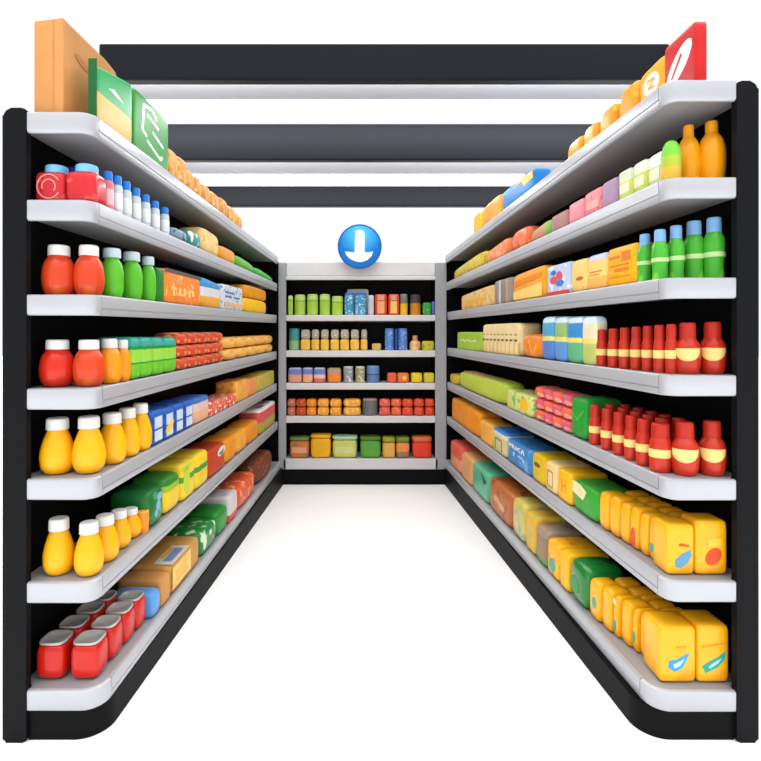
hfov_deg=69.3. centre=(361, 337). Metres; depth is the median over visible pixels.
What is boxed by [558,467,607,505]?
box
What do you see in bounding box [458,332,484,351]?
box
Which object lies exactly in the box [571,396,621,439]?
pack
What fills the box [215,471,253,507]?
bag
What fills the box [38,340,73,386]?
sauce jar
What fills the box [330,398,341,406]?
tub
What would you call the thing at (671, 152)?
bottle
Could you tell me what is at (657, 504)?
pack
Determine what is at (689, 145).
sauce bottle
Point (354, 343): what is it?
tub
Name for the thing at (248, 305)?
pack
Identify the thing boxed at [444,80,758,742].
shelving unit
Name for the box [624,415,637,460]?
sauce bottle
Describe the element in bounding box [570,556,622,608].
bag
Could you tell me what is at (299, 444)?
tub
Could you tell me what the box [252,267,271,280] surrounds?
packet
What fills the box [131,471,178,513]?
pouch
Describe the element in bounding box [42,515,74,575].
bottle
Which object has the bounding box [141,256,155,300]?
bottle
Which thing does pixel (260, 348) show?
can
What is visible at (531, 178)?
bag
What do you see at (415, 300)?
jar
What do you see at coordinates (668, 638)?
pack
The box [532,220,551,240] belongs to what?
roll
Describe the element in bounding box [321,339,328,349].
tub
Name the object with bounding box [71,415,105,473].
jar
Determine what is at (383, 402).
tub
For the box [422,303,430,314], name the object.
packet
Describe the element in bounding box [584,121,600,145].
pouch
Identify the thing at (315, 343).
tub
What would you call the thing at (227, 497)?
box
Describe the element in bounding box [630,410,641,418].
sauce bottle
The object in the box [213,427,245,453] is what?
pack
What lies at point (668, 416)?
sauce bottle
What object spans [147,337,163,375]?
carton
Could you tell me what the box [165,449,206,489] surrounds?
carton
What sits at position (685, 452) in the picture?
sauce bottle
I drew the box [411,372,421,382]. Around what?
box
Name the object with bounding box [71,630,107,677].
drink can
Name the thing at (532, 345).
pack
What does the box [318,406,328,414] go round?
tub
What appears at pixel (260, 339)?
can
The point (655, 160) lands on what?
box
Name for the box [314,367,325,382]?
tub
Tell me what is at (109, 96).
box
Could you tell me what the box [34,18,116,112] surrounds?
cardboard box
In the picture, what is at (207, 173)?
strip light
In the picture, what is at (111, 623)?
drink can
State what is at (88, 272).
sauce jar
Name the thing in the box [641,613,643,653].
pack
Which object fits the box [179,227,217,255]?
bread bag
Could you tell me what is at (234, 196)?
ceiling beam
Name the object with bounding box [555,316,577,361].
carton
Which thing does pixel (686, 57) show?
box
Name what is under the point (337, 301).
jar
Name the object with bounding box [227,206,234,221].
bread loaf
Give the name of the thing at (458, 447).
box
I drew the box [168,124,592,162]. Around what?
ceiling beam
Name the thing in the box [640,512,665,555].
pack
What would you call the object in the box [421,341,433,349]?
box
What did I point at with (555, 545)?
box
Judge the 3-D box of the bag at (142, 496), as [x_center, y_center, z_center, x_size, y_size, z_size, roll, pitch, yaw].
[-1.063,0.793,2.599,0.201,0.179,0.182,0,1,2]
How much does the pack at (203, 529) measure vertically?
0.143 m
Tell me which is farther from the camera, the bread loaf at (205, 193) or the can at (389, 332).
the can at (389, 332)
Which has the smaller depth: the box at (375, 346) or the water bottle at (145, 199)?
the water bottle at (145, 199)
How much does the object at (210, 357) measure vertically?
0.067 m
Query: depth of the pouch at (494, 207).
4.04 m
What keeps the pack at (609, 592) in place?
on the shelving unit at (695, 709)
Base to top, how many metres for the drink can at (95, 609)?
0.140 m
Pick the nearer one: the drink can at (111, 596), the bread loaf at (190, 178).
the drink can at (111, 596)
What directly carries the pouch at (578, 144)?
on the shelving unit at (695, 709)
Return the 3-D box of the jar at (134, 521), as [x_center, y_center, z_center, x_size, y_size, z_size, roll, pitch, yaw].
[-1.031,0.820,2.450,0.094,0.128,0.094,0,0,0]
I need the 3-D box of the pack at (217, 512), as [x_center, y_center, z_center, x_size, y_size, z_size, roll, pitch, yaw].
[-1.011,1.183,3.586,0.220,0.153,0.232,0,1,2]
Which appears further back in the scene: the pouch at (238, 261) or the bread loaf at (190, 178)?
the pouch at (238, 261)
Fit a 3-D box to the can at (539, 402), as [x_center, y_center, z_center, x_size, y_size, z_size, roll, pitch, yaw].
[1.109,0.387,3.259,0.150,0.067,0.119,0,1,-4]
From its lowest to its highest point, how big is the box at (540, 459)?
0.169 m
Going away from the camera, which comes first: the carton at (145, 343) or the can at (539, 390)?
the carton at (145, 343)
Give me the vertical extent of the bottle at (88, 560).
0.196 m
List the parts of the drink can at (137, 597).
lid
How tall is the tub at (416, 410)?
0.087 m
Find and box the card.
[347,289,367,314]
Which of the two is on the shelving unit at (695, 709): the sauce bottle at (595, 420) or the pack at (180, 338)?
the sauce bottle at (595, 420)
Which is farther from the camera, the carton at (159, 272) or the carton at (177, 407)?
the carton at (177, 407)
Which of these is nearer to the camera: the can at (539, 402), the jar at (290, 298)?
the can at (539, 402)
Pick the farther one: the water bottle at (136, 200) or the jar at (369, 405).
the jar at (369, 405)
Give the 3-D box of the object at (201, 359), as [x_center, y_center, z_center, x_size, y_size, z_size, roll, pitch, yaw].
[-1.018,0.134,3.301,0.150,0.067,0.168,0,1,2]
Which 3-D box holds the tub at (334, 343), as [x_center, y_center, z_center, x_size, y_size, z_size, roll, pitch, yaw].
[-0.273,0.068,5.556,0.088,0.113,0.100,0,0,0]
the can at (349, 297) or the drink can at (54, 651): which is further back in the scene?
the can at (349, 297)
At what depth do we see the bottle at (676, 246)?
2.10 m
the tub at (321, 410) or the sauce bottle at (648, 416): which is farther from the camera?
the tub at (321, 410)
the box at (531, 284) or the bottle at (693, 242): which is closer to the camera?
the bottle at (693, 242)
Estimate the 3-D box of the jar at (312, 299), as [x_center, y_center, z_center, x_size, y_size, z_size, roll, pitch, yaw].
[-0.499,-0.336,5.563,0.113,0.210,0.113,0,0,0]
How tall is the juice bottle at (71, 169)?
0.182 m
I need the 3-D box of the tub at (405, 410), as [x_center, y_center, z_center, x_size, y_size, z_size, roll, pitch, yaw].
[0.459,0.736,5.566,0.110,0.087,0.120,0,0,0]
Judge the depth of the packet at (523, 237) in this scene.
3.46 m
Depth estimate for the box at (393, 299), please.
5.51 m
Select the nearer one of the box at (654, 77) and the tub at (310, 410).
the box at (654, 77)
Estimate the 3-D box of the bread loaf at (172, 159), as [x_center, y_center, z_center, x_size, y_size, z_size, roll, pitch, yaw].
[-1.024,-0.894,2.835,0.120,0.149,0.125,0,0,2]
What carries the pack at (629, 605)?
on the shelving unit at (695, 709)
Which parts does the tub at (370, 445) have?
lid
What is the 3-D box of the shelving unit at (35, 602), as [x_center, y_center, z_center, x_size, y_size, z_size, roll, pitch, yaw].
[-1.035,0.317,3.747,0.356,2.306,3.526,0,0,3]
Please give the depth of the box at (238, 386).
4.07 m
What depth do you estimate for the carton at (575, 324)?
2.75 m
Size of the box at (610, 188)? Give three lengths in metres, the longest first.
0.127 x 0.119 x 0.060 m
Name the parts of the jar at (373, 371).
lid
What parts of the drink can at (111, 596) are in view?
lid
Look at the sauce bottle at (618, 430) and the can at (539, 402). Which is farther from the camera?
the can at (539, 402)
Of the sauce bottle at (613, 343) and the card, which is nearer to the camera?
the sauce bottle at (613, 343)
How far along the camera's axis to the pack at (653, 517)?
2.18 m
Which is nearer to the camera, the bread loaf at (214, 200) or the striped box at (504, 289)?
the bread loaf at (214, 200)
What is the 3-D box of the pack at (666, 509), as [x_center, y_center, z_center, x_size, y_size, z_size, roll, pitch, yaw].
[1.286,0.792,2.292,0.101,0.174,0.057,0,2,-4]
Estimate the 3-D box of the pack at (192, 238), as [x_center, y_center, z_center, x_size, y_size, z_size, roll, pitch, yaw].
[-1.037,-0.563,3.168,0.170,0.095,0.217,0,1,2]
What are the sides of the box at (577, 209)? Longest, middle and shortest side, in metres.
0.164 x 0.120 x 0.109 m
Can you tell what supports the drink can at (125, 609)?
on the shelving unit at (35, 602)
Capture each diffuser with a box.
[148,101,619,121]
[193,175,523,184]
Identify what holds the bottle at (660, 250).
in the shelving unit at (695, 709)
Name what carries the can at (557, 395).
on the can at (557, 408)
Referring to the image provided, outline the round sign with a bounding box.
[338,224,381,268]
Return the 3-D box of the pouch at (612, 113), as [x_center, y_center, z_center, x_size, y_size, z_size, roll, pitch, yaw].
[1.225,-1.018,2.655,0.110,0.203,0.128,0,0,-5]
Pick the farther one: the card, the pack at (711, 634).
the card
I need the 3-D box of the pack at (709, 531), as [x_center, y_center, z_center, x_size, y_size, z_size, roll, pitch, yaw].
[1.304,0.782,2.103,0.120,0.204,0.110,0,0,0]
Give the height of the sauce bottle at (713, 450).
0.202 m
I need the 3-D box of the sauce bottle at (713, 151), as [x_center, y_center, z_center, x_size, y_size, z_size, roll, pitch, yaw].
[1.347,-0.709,2.120,0.099,0.250,0.099,0,0,0]
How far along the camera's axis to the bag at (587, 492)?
2.65 m
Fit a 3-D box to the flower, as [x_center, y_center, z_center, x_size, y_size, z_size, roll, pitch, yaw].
[1.017,0.421,3.455,0.002,0.076,0.149,0,1,-4]
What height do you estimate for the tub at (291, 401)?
0.080 m
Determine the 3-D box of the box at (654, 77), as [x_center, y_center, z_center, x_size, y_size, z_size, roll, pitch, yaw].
[1.283,-1.048,2.350,0.102,0.246,0.191,0,0,-5]
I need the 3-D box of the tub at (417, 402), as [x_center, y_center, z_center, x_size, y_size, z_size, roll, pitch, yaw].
[0.573,0.652,5.566,0.102,0.080,0.120,0,0,0]
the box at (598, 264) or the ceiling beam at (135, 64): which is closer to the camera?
the box at (598, 264)
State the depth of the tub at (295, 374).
5.51 m
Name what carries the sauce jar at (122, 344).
on the shelving unit at (35, 602)
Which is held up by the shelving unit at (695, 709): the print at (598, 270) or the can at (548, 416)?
the can at (548, 416)
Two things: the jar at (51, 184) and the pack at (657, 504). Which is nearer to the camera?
the jar at (51, 184)
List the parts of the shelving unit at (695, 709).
panel, shelf, shelf, kick plate, shelf, shelf, shelf, shelf, shelf, upright post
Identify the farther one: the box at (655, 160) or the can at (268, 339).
the can at (268, 339)
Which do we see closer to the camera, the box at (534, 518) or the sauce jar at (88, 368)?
the sauce jar at (88, 368)
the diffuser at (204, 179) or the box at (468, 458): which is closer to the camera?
the box at (468, 458)
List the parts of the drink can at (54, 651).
lid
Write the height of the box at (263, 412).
0.220 m
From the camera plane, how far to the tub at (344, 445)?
5.53 m
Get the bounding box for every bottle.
[67,167,74,171]
[101,248,123,296]
[102,171,113,209]
[113,175,122,213]
[122,181,131,217]
[122,251,142,298]
[131,187,140,221]
[140,194,150,225]
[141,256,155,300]
[150,201,159,229]
[160,207,168,234]
[410,335,419,349]
[589,405,601,444]
[596,329,607,365]
[600,408,613,449]
[605,404,615,422]
[607,329,618,367]
[612,411,624,454]
[617,407,628,416]
[619,328,630,368]
[619,404,630,414]
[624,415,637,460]
[630,327,641,369]
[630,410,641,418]
[632,407,643,414]
[635,418,650,465]
[637,234,651,281]
[641,326,653,370]
[642,414,654,423]
[645,410,657,417]
[649,422,671,472]
[651,229,668,279]
[653,325,664,372]
[655,417,668,422]
[658,414,671,434]
[661,140,680,180]
[665,324,676,373]
[668,225,684,277]
[670,417,685,441]
[671,421,699,475]
[676,323,700,373]
[679,124,700,176]
[684,220,703,277]
[698,420,726,475]
[699,120,726,176]
[700,322,726,373]
[703,217,725,277]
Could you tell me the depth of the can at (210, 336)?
3.42 m
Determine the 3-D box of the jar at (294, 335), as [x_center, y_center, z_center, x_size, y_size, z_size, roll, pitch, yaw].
[-0.684,0.014,5.559,0.106,0.220,0.106,0,0,0]
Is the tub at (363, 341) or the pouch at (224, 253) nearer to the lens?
the pouch at (224, 253)
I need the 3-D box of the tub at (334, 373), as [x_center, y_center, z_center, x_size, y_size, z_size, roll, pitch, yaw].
[-0.280,0.375,5.566,0.138,0.150,0.120,0,0,0]
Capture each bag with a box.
[110,484,161,526]
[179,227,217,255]
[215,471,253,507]
[503,168,550,209]
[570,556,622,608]
[572,258,589,291]
[572,478,627,521]
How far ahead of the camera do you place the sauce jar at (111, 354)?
2.20 m
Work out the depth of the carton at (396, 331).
5.51 m
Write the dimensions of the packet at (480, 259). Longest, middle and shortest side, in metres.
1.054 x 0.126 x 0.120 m
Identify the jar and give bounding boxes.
[36,164,68,199]
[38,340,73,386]
[39,416,73,474]
[41,244,74,293]
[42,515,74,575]
[67,163,106,205]
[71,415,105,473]
[72,340,104,385]
[73,244,104,294]
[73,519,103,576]
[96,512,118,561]
[100,339,121,383]
[101,412,126,464]
[111,508,130,548]
[117,340,130,381]
[119,407,140,456]
[125,506,141,537]
[133,403,151,450]
[288,296,292,314]
[289,328,299,349]
[295,295,305,314]
[301,329,309,338]
[307,294,317,314]
[312,329,318,338]
[320,294,329,314]
[321,329,328,338]
[331,329,338,338]
[332,296,342,314]
[341,329,348,338]
[344,366,352,382]
[351,329,358,338]
[355,366,364,382]
[361,329,366,338]
[362,397,377,415]
[367,365,379,382]
[400,294,407,314]
[410,295,420,314]
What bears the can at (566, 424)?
on the shelving unit at (695, 709)
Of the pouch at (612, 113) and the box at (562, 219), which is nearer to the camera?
the pouch at (612, 113)
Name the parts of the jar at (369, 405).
lid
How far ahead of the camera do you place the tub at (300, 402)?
5.51 m
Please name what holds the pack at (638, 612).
on the shelving unit at (695, 709)
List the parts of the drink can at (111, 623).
lid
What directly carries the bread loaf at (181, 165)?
on the shelving unit at (35, 602)
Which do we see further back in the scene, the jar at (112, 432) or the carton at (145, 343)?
the carton at (145, 343)
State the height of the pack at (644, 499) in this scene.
0.174 m
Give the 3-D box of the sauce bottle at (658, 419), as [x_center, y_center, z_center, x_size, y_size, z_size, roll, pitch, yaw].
[1.212,0.417,2.223,0.062,0.190,0.064,0,0,-11]
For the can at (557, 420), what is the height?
0.068 m
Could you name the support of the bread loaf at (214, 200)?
on the shelving unit at (35, 602)
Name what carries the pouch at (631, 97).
on the shelving unit at (695, 709)
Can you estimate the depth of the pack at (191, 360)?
3.09 m
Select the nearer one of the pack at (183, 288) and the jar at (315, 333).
the pack at (183, 288)
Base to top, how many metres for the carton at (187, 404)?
0.154 m
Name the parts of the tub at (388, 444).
lid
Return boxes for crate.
[483,323,540,355]
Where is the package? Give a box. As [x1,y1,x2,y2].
[507,389,539,417]
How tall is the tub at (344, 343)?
0.113 m
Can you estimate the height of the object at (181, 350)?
0.067 m
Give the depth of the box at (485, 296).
4.40 m
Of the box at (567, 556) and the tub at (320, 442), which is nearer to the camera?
the box at (567, 556)
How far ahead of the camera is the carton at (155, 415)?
2.59 m
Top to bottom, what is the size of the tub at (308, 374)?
0.152 m
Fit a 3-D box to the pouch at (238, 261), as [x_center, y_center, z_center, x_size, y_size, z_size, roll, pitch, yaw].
[-0.991,-0.575,4.336,0.170,0.094,0.596,0,1,2]
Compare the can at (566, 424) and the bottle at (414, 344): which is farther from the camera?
the bottle at (414, 344)
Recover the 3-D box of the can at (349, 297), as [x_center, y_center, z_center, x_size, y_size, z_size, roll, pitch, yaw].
[-0.130,-0.343,5.561,0.094,0.226,0.094,0,0,0]
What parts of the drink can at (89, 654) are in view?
lid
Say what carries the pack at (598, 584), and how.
in the shelving unit at (695, 709)
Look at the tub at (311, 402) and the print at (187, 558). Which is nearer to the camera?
the print at (187, 558)
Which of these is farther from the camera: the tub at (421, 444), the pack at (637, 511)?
the tub at (421, 444)
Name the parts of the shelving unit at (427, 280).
post, panel, shelf, shelf, shelf, shelf, header panel, panel, shelf, kick plate, panel, post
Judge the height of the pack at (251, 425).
0.158 m
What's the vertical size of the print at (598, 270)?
0.020 m
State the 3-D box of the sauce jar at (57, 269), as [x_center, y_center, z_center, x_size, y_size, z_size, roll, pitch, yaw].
[-1.162,-0.258,2.110,0.121,0.195,0.121,0,0,0]
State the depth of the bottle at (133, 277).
2.41 m
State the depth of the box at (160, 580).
2.61 m
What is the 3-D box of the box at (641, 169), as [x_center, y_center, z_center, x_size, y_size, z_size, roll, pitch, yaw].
[1.158,-0.652,2.246,0.061,0.141,0.099,0,-1,-4]
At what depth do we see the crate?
3.76 m
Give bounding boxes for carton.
[97,337,139,379]
[135,337,151,377]
[140,267,163,301]
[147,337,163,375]
[147,408,162,445]
[147,458,193,500]
[148,402,182,434]
[148,406,173,439]
[159,337,175,372]
[159,399,192,429]
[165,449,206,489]
[171,394,207,423]
[395,329,397,349]
[542,316,563,360]
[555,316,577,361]
[568,316,589,363]
[583,316,606,365]
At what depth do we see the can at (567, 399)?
2.87 m
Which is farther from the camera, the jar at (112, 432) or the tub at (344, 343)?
the tub at (344, 343)
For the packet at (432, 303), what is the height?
0.135 m
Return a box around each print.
[171,286,193,297]
[176,558,187,580]
[589,270,601,276]
[609,249,630,278]
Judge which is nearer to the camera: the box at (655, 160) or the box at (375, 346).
the box at (655, 160)
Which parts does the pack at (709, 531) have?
panel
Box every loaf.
[168,149,176,176]
[176,156,186,184]
[186,170,193,190]
[194,176,200,196]
[201,183,209,202]
[209,191,218,210]
[218,197,226,216]
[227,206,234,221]
[234,214,241,228]
[236,449,271,482]
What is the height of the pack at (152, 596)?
0.114 m
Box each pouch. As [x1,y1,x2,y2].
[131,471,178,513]
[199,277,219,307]
[217,245,233,263]
[234,255,252,271]
[474,211,483,232]
[483,194,502,224]
[568,136,583,157]
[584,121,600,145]
[600,103,619,132]
[620,80,640,116]
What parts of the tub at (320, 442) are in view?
lid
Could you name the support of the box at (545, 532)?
on the shelving unit at (695, 709)
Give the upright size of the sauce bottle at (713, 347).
0.198 m
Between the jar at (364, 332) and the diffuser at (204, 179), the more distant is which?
the jar at (364, 332)
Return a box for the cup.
[138,509,148,533]
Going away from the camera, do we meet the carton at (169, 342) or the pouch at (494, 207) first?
the carton at (169, 342)
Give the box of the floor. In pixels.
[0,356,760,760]
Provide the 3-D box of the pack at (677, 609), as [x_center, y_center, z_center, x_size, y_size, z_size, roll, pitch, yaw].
[1.268,1.192,2.248,0.101,0.181,0.032,0,1,-4]
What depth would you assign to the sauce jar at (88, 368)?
2.08 m
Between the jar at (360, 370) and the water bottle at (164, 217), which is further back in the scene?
the jar at (360, 370)
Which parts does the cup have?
lid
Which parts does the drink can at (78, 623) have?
lid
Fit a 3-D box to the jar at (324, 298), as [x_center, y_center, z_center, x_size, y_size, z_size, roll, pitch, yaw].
[-0.374,-0.336,5.560,0.107,0.210,0.107,0,0,0]
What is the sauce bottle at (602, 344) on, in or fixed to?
on the shelving unit at (695, 709)
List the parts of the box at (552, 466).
panel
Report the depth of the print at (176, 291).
2.93 m
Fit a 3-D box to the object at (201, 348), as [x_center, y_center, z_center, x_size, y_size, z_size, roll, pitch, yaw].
[-1.018,0.066,3.301,0.150,0.067,0.168,0,1,2]
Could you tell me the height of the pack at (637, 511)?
0.178 m
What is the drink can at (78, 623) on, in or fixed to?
on the shelving unit at (35, 602)
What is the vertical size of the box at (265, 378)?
0.140 m
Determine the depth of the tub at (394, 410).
5.51 m
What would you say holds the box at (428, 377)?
on the shelving unit at (427, 280)
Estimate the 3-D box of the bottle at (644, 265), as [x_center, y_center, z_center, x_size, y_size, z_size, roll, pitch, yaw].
[1.143,-0.320,2.221,0.060,0.198,0.060,0,0,28]
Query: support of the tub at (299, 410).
on the shelving unit at (427, 280)
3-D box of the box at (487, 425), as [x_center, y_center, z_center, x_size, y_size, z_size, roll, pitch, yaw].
[1.042,0.734,4.261,0.180,0.168,0.308,0,2,-4]
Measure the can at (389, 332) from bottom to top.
0.221 m
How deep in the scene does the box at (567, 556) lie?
2.76 m
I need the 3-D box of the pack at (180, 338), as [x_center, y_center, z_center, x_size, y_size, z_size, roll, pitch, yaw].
[-1.030,0.003,2.962,0.150,0.067,0.168,0,1,2]
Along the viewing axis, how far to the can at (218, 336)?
3.59 m
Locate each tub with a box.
[288,367,302,382]
[288,398,295,406]
[288,406,295,414]
[290,435,309,457]
[296,398,306,406]
[296,406,306,414]
[301,339,310,349]
[303,367,313,382]
[307,398,316,406]
[307,406,316,414]
[310,433,331,457]
[311,339,319,349]
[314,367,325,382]
[318,398,328,406]
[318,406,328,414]
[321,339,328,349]
[327,367,340,382]
[330,339,338,349]
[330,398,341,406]
[330,407,341,414]
[332,434,356,457]
[340,339,348,349]
[350,339,358,349]
[360,435,380,457]
[361,339,366,349]
[379,398,389,406]
[379,406,389,414]
[382,435,394,457]
[391,398,400,406]
[391,406,400,414]
[396,435,409,457]
[402,398,412,406]
[402,406,412,414]
[411,435,431,457]
[413,398,423,406]
[413,406,423,414]
[424,398,433,406]
[424,406,433,414]
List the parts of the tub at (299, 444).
lid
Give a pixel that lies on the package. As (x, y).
(522, 401)
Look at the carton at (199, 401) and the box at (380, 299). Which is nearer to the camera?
the carton at (199, 401)
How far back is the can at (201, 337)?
3.25 m
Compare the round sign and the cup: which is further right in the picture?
the round sign
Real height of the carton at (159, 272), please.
0.168 m
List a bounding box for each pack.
[117,587,159,617]
[154,332,186,344]
[161,267,200,305]
[168,518,214,555]
[169,227,185,241]
[178,344,196,355]
[179,332,196,343]
[179,356,196,367]
[181,230,199,248]
[186,504,226,534]
[202,435,234,462]
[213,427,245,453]
[218,348,236,359]
[226,419,257,443]
[228,284,265,300]
[242,298,265,313]
[460,371,525,403]
[523,334,543,357]
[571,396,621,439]
[590,577,616,621]
[600,490,625,530]
[603,585,629,631]
[610,495,637,537]
[613,594,637,637]
[614,577,640,589]
[621,501,645,543]
[622,598,649,646]
[624,490,649,497]
[628,586,653,597]
[630,505,658,549]
[632,607,656,652]
[636,495,660,504]
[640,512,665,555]
[640,594,662,602]
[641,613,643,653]
[643,610,694,680]
[647,501,671,508]
[649,515,670,557]
[649,599,674,609]
[653,516,692,573]
[658,506,682,514]
[661,607,682,611]
[668,511,688,517]
[679,610,727,680]
[681,513,725,573]
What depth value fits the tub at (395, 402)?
5.51 m
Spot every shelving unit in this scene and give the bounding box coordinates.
[2,108,282,742]
[279,262,445,484]
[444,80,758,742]
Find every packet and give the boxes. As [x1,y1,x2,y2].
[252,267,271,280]
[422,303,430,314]
[431,302,434,314]
[450,373,460,384]
[454,251,489,277]
[488,238,513,261]
[513,226,539,249]
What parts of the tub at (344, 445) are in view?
lid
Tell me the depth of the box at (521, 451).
3.50 m
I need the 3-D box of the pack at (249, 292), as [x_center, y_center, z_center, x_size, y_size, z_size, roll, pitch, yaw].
[-0.978,-0.381,4.691,0.170,0.105,0.876,0,1,2]
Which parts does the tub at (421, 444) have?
lid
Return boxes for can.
[37,630,74,677]
[59,614,90,637]
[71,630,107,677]
[76,601,105,622]
[91,614,122,658]
[94,590,117,608]
[105,601,134,642]
[117,590,145,628]
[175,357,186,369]
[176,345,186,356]
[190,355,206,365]
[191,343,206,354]
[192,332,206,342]
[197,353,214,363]
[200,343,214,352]
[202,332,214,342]
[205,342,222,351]
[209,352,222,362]
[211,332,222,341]
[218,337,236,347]
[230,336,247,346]
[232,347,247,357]
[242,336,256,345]
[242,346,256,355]
[251,345,264,353]
[252,335,264,344]
[259,335,271,343]
[259,344,271,351]
[345,293,353,314]
[355,293,365,314]
[385,328,393,349]
[398,328,406,349]
[535,386,559,397]
[535,397,547,408]
[535,409,547,420]
[543,388,570,399]
[543,400,556,412]
[543,412,557,424]
[552,390,579,403]
[552,403,566,415]
[552,415,566,428]
[562,393,590,406]
[562,406,571,419]
[562,419,572,432]
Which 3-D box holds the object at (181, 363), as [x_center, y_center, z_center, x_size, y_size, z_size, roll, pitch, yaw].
[-1.030,0.139,2.962,0.150,0.067,0.168,0,1,2]
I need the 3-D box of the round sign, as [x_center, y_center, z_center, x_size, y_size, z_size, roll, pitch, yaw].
[-0.023,-0.905,5.449,0.436,0.436,0.052,0,0,0]
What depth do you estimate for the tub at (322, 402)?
5.51 m
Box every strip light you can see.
[131,85,630,121]
[186,163,561,184]
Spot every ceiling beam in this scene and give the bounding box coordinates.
[99,44,668,84]
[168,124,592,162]
[206,186,510,207]
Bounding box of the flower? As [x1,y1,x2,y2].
[519,399,527,410]
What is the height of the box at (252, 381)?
0.141 m
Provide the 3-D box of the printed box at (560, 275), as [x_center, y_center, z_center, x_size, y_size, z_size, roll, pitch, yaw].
[1.136,-0.314,2.974,0.174,0.171,0.293,0,1,-4]
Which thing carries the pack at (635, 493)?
on the shelving unit at (695, 709)
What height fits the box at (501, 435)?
0.170 m
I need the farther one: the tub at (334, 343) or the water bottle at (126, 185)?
the tub at (334, 343)
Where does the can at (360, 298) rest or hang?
on the shelving unit at (427, 280)
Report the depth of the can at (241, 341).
4.21 m
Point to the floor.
(349, 622)
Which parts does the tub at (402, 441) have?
lid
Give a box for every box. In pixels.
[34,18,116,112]
[88,58,131,141]
[118,571,169,606]
[131,88,167,170]
[131,536,197,592]
[185,441,224,477]
[199,489,236,522]
[208,396,227,411]
[208,399,218,416]
[209,393,235,406]
[216,378,247,402]
[217,284,241,310]
[236,377,256,396]
[239,401,274,433]
[240,370,273,391]
[368,295,373,314]
[372,343,380,349]
[375,294,386,314]
[387,372,396,382]
[388,294,398,314]
[397,372,408,382]
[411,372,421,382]
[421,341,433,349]
[423,372,433,382]
[451,439,480,472]
[452,397,501,435]
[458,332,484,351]
[462,285,495,309]
[462,451,492,485]
[473,461,511,502]
[481,419,512,446]
[490,477,535,527]
[493,427,533,457]
[495,277,514,303]
[508,438,559,475]
[513,265,554,300]
[513,496,552,542]
[526,510,569,554]
[533,451,577,485]
[537,524,582,566]
[546,261,574,295]
[546,459,590,494]
[548,537,596,580]
[552,209,569,231]
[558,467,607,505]
[560,548,608,591]
[570,198,585,222]
[585,186,602,215]
[589,252,609,289]
[603,177,618,207]
[608,243,667,285]
[619,167,633,199]
[634,159,649,192]
[640,56,664,100]
[649,151,661,185]
[665,22,706,82]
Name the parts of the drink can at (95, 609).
lid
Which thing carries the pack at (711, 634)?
in the shelving unit at (695, 709)
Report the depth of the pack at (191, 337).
3.09 m
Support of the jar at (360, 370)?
on the shelving unit at (427, 280)
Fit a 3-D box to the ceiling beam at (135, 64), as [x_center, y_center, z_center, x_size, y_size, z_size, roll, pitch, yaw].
[0.117,-1.460,2.935,3.015,0.192,0.070,0,0,0]
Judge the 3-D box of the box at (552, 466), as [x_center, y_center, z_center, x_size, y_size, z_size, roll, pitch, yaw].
[1.147,0.772,3.054,0.211,0.168,0.150,0,2,-4]
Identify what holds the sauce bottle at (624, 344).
on the shelving unit at (695, 709)
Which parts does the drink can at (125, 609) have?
lid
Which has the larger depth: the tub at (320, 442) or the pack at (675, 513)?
the tub at (320, 442)
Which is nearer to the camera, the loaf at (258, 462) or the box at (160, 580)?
the box at (160, 580)
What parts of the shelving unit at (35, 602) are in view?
upright post, panel, shelf, shelf, shelf, shelf, shelf, shelf, kick plate, panel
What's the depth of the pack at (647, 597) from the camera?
2.34 m
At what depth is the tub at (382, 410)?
5.51 m

